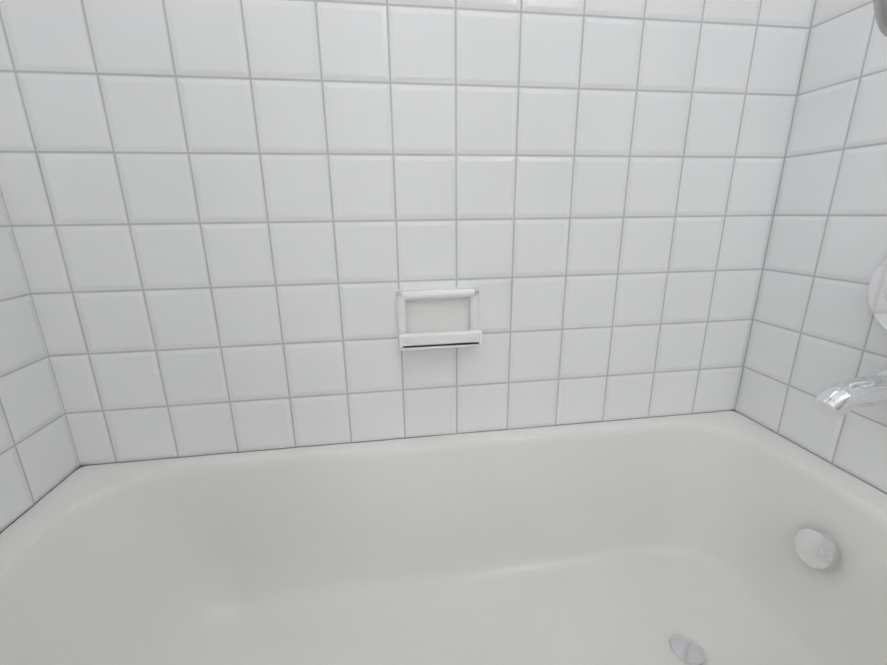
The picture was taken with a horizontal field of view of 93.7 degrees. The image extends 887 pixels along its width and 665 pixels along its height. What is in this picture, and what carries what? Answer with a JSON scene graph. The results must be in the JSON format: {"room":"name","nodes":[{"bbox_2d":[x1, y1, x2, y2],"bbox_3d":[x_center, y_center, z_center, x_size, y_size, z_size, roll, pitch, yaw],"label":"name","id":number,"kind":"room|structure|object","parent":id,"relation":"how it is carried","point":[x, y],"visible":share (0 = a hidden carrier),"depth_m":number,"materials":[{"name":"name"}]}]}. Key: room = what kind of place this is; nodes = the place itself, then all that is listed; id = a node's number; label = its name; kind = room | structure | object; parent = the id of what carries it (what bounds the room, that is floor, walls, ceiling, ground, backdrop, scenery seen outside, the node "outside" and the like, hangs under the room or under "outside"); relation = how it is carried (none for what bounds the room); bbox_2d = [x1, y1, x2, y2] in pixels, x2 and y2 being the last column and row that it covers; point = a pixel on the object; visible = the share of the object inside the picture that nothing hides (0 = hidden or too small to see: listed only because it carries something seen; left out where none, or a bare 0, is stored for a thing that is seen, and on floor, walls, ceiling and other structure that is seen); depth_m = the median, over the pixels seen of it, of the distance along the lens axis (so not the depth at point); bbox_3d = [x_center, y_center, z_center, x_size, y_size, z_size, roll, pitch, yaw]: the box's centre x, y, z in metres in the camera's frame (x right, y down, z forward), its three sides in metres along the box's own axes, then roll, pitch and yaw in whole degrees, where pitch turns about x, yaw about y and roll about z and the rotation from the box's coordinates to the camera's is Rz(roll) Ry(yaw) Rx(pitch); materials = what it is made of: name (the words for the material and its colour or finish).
{"room":"bathroom","nodes":[
{"label":"bathroom","id":0,"kind":"room"},
{"bbox_2d":[0,466,79,533],"bbox_3d":[-0.606,-0.149,-0.895,0.120,2.540,3.422,-3,16,-8],"label":"wall","id":1,"kind":"structure","parent":0,"point":[39,500],"depth_m":0.77,"materials":[{"name":"grey paint"}]},
{"bbox_2d":[80,410,734,467],"bbox_3d":[0.089,-0.647,0.825,2.012,2.540,0.160,-3,16,-8],"label":"wall","id":2,"kind":"structure","parent":0,"point":[392,439],"depth_m":0.96,"materials":[{"name":"grey paint"}]},
{"bbox_2d":[0,0,886,531],"bbox_3d":[0.065,-0.418,0.397,1.585,1.571,0.772,-3,16,-8],"label":"wall tile","id":3,"kind":"structure","parent":2,"relation":"attached to","point":[228,226],"depth_m":0.82,"materials":[{"name":"white tile"}]},
{"bbox_2d":[396,287,481,350],"bbox_3d":[-0.009,-0.029,0.858,0.170,0.116,0.060,-3,16,-8],"label":"ceramic soap dish","id":4,"kind":"object","parent":3,"relation":"attached to","point":[439,318],"visible":1,"depth_m":0.86,"materials":[{"name":"white ceramic"}]},
{"bbox_2d":[813,0,886,417],"bbox_3d":[0.585,-0.625,0.484,0.400,1.609,0.176,-3,16,-8],"label":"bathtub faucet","id":5,"kind":"object","parent":3,"relation":"attached to","point":[841,399],"visible":1,"depth_m":0.69,"materials":[{"name":"silver metal"}]},
{"bbox_2d":[735,410,886,493],"bbox_3d":[0.923,-0.570,0.517,0.252,2.540,0.747,-3,16,-8],"label":"wall","id":6,"kind":"structure","parent":0,"point":[814,454],"depth_m":0.88,"materials":[{"name":"grey paint"}]},
{"bbox_3d":[0.346,1.063,-0.407,2.012,0.080,3.422,-3,16,-8],"label":"floor","id":7,"kind":"structure","parent":0,"visible":0},
{"bbox_2d":[0,411,886,664],"bbox_3d":[0.050,0.515,0.689,1.517,0.380,0.690,-3,16,-8],"label":"bathtub","id":8,"kind":"object","parent":7,"relation":"on","point":[725,538],"visible":1,"depth_m":0.89,"materials":[{"name":"white ceramic"}]}
]}

